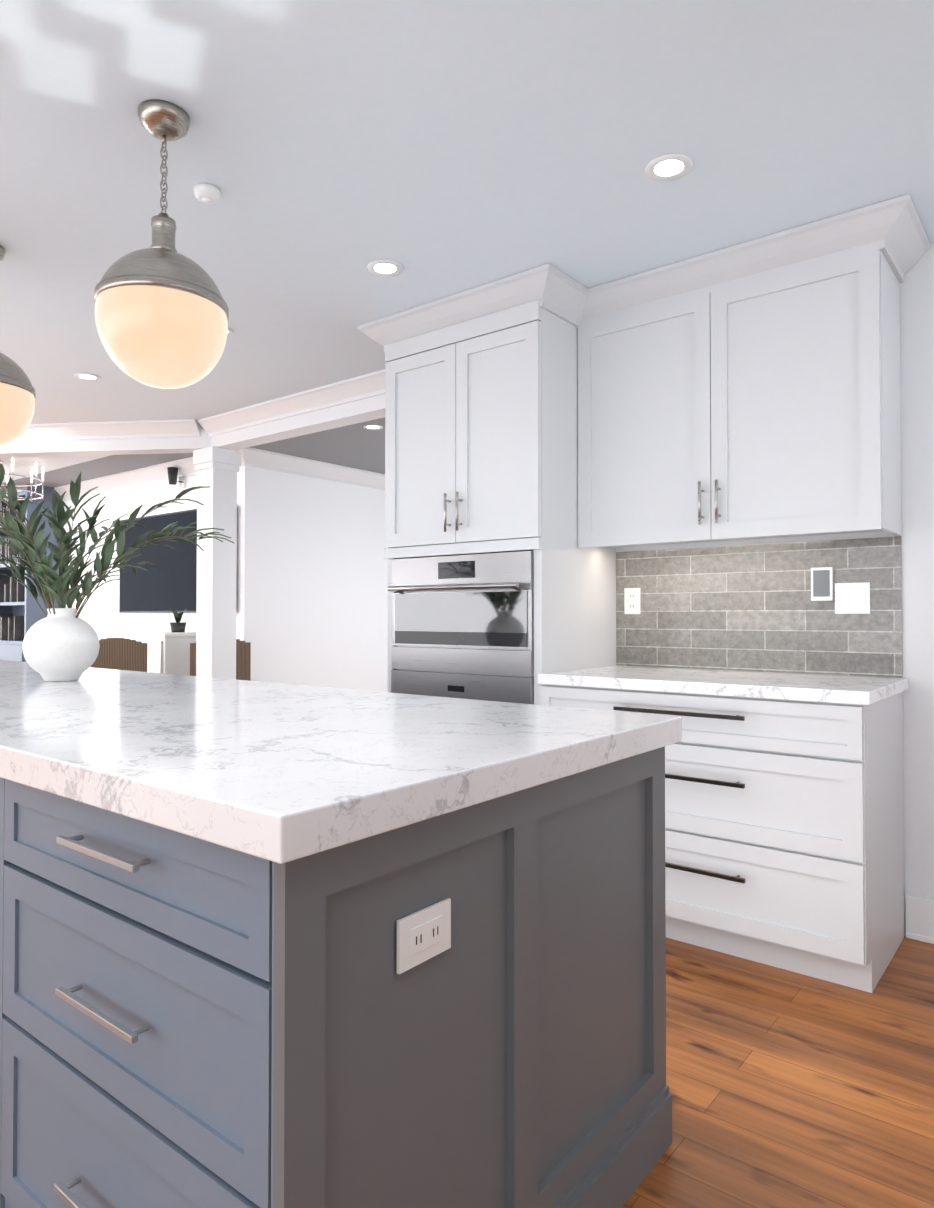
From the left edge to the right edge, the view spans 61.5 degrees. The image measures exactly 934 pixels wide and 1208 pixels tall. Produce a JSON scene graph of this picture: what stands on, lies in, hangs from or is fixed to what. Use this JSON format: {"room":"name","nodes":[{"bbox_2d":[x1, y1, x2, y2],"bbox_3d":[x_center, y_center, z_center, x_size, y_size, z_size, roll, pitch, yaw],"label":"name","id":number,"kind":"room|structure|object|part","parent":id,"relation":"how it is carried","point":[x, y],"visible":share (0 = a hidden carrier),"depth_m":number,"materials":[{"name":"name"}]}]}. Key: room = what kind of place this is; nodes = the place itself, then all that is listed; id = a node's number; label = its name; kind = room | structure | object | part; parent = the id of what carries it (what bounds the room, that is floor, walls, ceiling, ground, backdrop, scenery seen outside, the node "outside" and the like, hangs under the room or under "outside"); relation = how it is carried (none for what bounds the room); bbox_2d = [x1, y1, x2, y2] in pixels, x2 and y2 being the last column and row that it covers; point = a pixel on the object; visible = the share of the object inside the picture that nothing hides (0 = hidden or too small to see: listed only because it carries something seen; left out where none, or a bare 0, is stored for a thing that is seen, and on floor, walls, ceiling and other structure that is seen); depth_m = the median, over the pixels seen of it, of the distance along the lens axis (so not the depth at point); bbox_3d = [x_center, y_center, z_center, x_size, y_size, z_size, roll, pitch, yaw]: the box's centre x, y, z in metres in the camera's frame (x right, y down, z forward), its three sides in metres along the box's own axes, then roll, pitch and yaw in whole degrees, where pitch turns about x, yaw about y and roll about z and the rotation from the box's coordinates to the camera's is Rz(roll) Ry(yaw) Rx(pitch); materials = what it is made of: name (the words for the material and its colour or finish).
{"room":"kitchen","nodes":[
{"label":"kitchen","id":0,"kind":"room"},
{"bbox_2d":[64,466,387,691],"bbox_3d":[-2.920,0.062,9.859,6.380,2.460,4.300,-1,-1,38],"label":"wall","id":1,"kind":"structure","parent":0,"point":[312,587],"depth_m":6.84,"materials":[{"name":"paint"}]},
{"bbox_2d":[119,509,196,612],"bbox_3d":[-2.523,-0.355,6.761,1.740,0.860,0.065,-1,-1,38],"label":"wall-mounted tv","id":2,"kind":"object","parent":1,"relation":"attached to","point":[168,584],"visible":0.5,"depth_m":6.83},
{"bbox_2d":[167,467,185,488],"bbox_3d":[-2.484,-1.076,6.693,0.090,0.160,0.144,-1,-1,38],"label":"speaker","id":3,"kind":"object","parent":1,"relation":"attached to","point":[172,474],"visible":0.96,"depth_m":6.65,"materials":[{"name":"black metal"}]},
{"bbox_2d":[0,0,933,490],"bbox_3d":[-1.937,-1.280,4.184,15.200,0.050,12.200,-1,-1,38],"label":"ceiling","id":4,"kind":"structure","parent":0,"point":[434,148],"depth_m":2.24,"materials":[{"name":"paint"}]},
{"bbox_2d":[0,245,35,446],"bbox_3d":[-1.721,-0.916,2.794,0.329,0.718,0.331,-1,-1,38],"label":"pendant light","id":5,"kind":"object","parent":4,"relation":"hanging from","point":[17,397],"visible":1,"depth_m":2.75,"materials":[{"name":"white glass"}]},
{"bbox_3d":[-1.721,-0.663,2.790,0.324,0.212,0.324,-1,-1,38],"label":"globe","id":6,"kind":"part","parent":5,"relation":"part of","materials":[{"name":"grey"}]},
{"bbox_2d":[0,457,43,501],"bbox_3d":[-4.000,-1.067,6.648,0.742,0.300,0.734,-1,-1,38],"label":"chandelier","id":7,"kind":"object","parent":4,"relation":"hanging from","point":[7,473],"visible":0.83,"depth_m":6.68,"materials":[{"name":"silver metal"}]},
{"bbox_2d":[74,372,100,380],"bbox_3d":[-2.087,-1.249,4.316,0.135,0.006,0.135,0,-1,14],"label":"recessed light","id":8,"kind":"object","parent":4,"relation":"in","point":[83,376],"depth_m":4.31,"materials":[{"name":"white"}]},
{"bbox_2d":[0,425,211,457],"bbox_3d":[-4.268,-1.142,5.677,5.200,0.180,0.140,0,-1,6],"label":"beam","id":9,"kind":"structure","parent":4,"relation":"attached to","point":[164,445],"depth_m":5.42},
{"bbox_2d":[13,419,199,441],"bbox_3d":[-4.340,-1.183,5.572,5.080,0.099,0.085,0,-1,6],"label":"crown molding","id":10,"kind":"structure","parent":4,"relation":"attached to","point":[115,429],"depth_m":5.36,"materials":[{"name":"white wood"}]},
{"bbox_2d":[54,447,257,500],"bbox_3d":[-4.248,-1.129,8.123,6.480,0.129,0.100,-1,-1,38],"label":"crown molding","id":11,"kind":"structure","parent":4,"relation":"attached to","point":[157,473],"depth_m":7.08,"materials":[{"name":"white wood"}]},
{"bbox_2d":[94,99,228,388],"bbox_3d":[-0.797,-0.927,2.060,0.329,0.718,0.331,-1,-1,38],"label":"pendant light","id":12,"kind":"object","parent":4,"relation":"hanging from","point":[161,313],"visible":1,"depth_m":1.96,"materials":[{"name":"white glass"}]},
{"bbox_3d":[-0.797,-0.674,2.057,0.324,0.212,0.324,-1,-1,38],"label":"globe","id":13,"kind":"part","parent":12,"relation":"part of","materials":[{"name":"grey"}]},
{"bbox_2d":[194,183,220,203],"bbox_3d":[-0.803,-1.263,2.428,0.080,0.036,0.080,-1,-1,38],"label":"smoke detector","id":14,"kind":"object","parent":4,"relation":"attached to","point":[207,193],"visible":1,"depth_m":2.40,"materials":[{"name":"white plastic"}]},
{"bbox_2d":[227,327,233,335],"bbox_3d":[-1.146,-1.260,3.620,0.135,0.006,0.135,0,-1,-1],"label":"recessed light","id":15,"kind":"object","parent":4,"relation":"in","point":[230,332],"depth_m":3.63,"materials":[{"name":"white"}]},
{"bbox_2d":[212,394,384,449],"bbox_3d":[-0.904,-1.156,4.754,2.288,0.180,0.140,-1,-1,38],"label":"beam","id":16,"kind":"structure","parent":4,"relation":"attached to","point":[357,411],"depth_m":4.76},
{"bbox_2d":[198,369,384,435],"bbox_3d":[-0.931,-1.197,4.632,2.178,0.099,0.085,-1,-1,38],"label":"crown molding","id":17,"kind":"structure","parent":16,"relation":"attached to","point":[365,386],"depth_m":4.68,"materials":[{"name":"white wood"}]},
{"bbox_2d":[255,449,384,490],"bbox_3d":[-0.376,-1.133,7.871,0.100,0.129,4.280,-1,-1,38],"label":"crown molding","id":18,"kind":"structure","parent":4,"relation":"attached to","point":[260,459],"depth_m":6.74,"materials":[{"name":"white wood"}]},
{"bbox_2d":[363,424,382,429],"bbox_3d":[-0.654,-1.232,5.463,0.135,0.006,0.135,-1,-1,32],"label":"recessed light","id":19,"kind":"object","parent":4,"relation":"in","point":[370,426],"depth_m":5.45,"materials":[{"name":"white"}]},
{"bbox_2d":[367,259,402,276],"bbox_3d":[-0.310,-1.269,2.969,0.135,0.006,0.135,-1,-1,32],"label":"recessed light","id":20,"kind":"object","parent":4,"relation":"in","point":[382,267],"depth_m":2.96,"materials":[{"name":"white"}]},
{"bbox_2d":[357,194,929,351],"bbox_3d":[0.571,-1.211,3.170,2.164,0.113,0.712,-1,-1,38],"label":"crown molding","id":21,"kind":"structure","parent":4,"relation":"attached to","point":[893,230],"depth_m":2.94,"materials":[{"name":"white wood"}]},
{"bbox_2d":[645,153,692,180],"bbox_3d":[0.592,-1.280,2.304,0.135,0.006,0.135,-1,-1,32],"label":"recessed light","id":22,"kind":"object","parent":4,"relation":"in","point":[670,167],"depth_m":2.30,"materials":[{"name":"white"}]},
{"bbox_2d":[616,243,933,932],"bbox_3d":[2.405,-0.054,2.238,6.002,2.460,0.130,-1,-1,38],"label":"wall","id":23,"kind":"structure","parent":0,"point":[917,380],"depth_m":2.79,"materials":[{"name":"paint"}]},
{"bbox_2d":[578,247,901,547],"bbox_3d":[1.000,-0.709,3.034,1.137,0.945,0.380,-1,-1,38],"label":"upper cabinet","id":24,"kind":"object","parent":23,"relation":"attached to","point":[766,407],"visible":1,"depth_m":2.83,"materials":[{"name":"white wood"}]},
{"bbox_2d":[616,536,902,677],"bbox_3d":[1.117,0.016,3.172,1.136,0.507,0.008,-1,-1,38],"label":"tile backsplash","id":25,"kind":"structure","parent":23,"relation":"attached to","point":[746,608],"depth_m":3.12,"materials":[{"name":"grey tile"}]},
{"bbox_2d":[624,588,640,613],"bbox_3d":[0.731,-0.013,3.467,0.075,0.115,0.008,-1,-1,38],"label":"outlet","id":26,"kind":"object","parent":25,"relation":"attached to","point":[632,598],"depth_m":3.47,"materials":[{"name":"white plastic"}]},
{"bbox_2d":[811,567,869,613],"bbox_3d":[1.394,-0.051,2.933,0.200,0.175,0.022,-1,-1,38],"label":"light switch","id":27,"kind":"object","parent":25,"relation":"attached to","point":[852,598],"depth_m":2.94,"materials":[{"name":"white plastic"}]},
{"bbox_2d":[905,894,933,943],"bbox_3d":[3.095,1.091,1.575,3.918,0.150,0.022,-1,-1,38],"label":"baseboard","id":28,"kind":"structure","parent":23,"relation":"attached to","point":[919,918],"depth_m":2.75,"materials":[{"name":"white wood"}]},
{"bbox_2d":[621,937,933,1207],"bbox_3d":[-1.937,1.235,4.146,15.200,0.060,12.200,-1,-1,38],"label":"floor","id":29,"kind":"structure","parent":0,"point":[789,1089],"depth_m":1.90,"materials":[{"name":"brown wood"}]},
{"bbox_2d":[0,484,63,661],"bbox_3d":[-5.229,0.044,8.703,2.400,2.460,0.378,-1,-1,38],"label":"built-in bookcase","id":30,"kind":"object","parent":29,"relation":"on","point":[21,613],"visible":0.35,"depth_m":8.08,"materials":[{"name":"wood"}]},
{"bbox_2d":[90,638,146,671],"bbox_3d":[-2.536,0.738,5.650,0.460,0.980,0.460,0,-1,-24],"label":"wicker chair","id":31,"kind":"object","parent":29,"relation":"on","point":[122,654],"visible":0.19,"depth_m":5.84,"materials":[{"name":"brown wicker"}]},
{"bbox_2d":[95,609,195,675],"bbox_3d":[-2.834,0.644,6.724,1.660,1.201,0.450,-1,-1,38],"label":"sideboard","id":32,"kind":"object","parent":29,"relation":"on","point":[168,652],"visible":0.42,"depth_m":6.18,"materials":[{"name":"white wood"}]},
{"bbox_2d":[169,609,187,632],"bbox_3d":[-2.329,0.132,6.323,0.130,0.191,0.133,-1,-1,38],"label":"plant","id":33,"kind":"object","parent":32,"relation":"on","point":[177,626],"depth_m":6.29,"materials":[{"name":"green plant"}]},
{"bbox_2d":[193,446,240,678],"bbox_3d":[-1.723,0.084,5.398,0.230,2.280,0.230,-1,-1,38],"label":"column","id":34,"kind":"structure","parent":29,"relation":"on","point":[217,469],"depth_m":5.33,"materials":[{"name":"white wood"}]},
{"bbox_2d":[190,639,250,680],"bbox_3d":[-1.812,0.740,5.791,0.460,0.980,0.460,0,-1,-20],"label":"wicker chair","id":35,"kind":"object","parent":29,"relation":"on","point":[243,660],"visible":0.17,"depth_m":6.02,"materials":[{"name":"brown wicker"}]},
{"bbox_2d":[0,748,671,1207],"bbox_3d":[-1.433,0.748,2.525,3.958,0.865,1.084,-1,-1,38],"label":"kitchen island","id":36,"kind":"object","parent":29,"relation":"on","point":[266,944],"depth_m":1.17,"materials":[{"name":"grey wood"}]},
{"bbox_2d":[0,660,681,867],"bbox_3d":[-1.433,0.288,2.543,4.000,0.054,1.094,-1,-1,38],"label":"island countertop","id":37,"kind":"structure","parent":36,"relation":"on","point":[301,773],"depth_m":1.34,"materials":[{"name":"white stone"}]},
{"bbox_2d":[0,463,233,681],"bbox_3d":[-1.410,-0.095,2.713,1.049,0.716,0.857,-1,-1,38],"label":"vase","id":38,"kind":"object","parent":37,"relation":"on","point":[61,643],"visible":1,"depth_m":2.64,"materials":[{"name":"white ceramic"}]},
{"bbox_2d":[396,897,450,974],"bbox_3d":[-0.059,0.469,1.113,0.008,0.072,0.110,-1,-1,38],"label":"outlet","id":39,"kind":"object","parent":36,"relation":"attached to","point":[423,925],"depth_m":1.11,"materials":[{"name":"white plastic"}]},
{"bbox_2d":[385,300,616,704],"bbox_3d":[0.133,0.011,3.515,0.830,2.370,0.688,-1,-1,38],"label":"tall cabinet","id":40,"kind":"object","parent":29,"relation":"on","point":[501,586],"visible":0.69,"depth_m":3.24,"materials":[{"name":"white wood"}]},
{"bbox_2d":[538,666,908,992],"bbox_3d":[0.916,0.726,2.891,1.157,0.920,0.674,-1,-1,38],"label":"base cabinet","id":41,"kind":"object","parent":29,"relation":"on","point":[784,820],"visible":0.65,"depth_m":2.52,"materials":[{"name":"white wood"}]},
{"bbox_2d":[538,666,908,705],"bbox_3d":[0.923,0.286,2.906,1.157,0.040,0.639,-1,-1,38],"label":"countertop","id":42,"kind":"structure","parent":41,"relation":"on","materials":[{"name":"white stone"}]}
]}

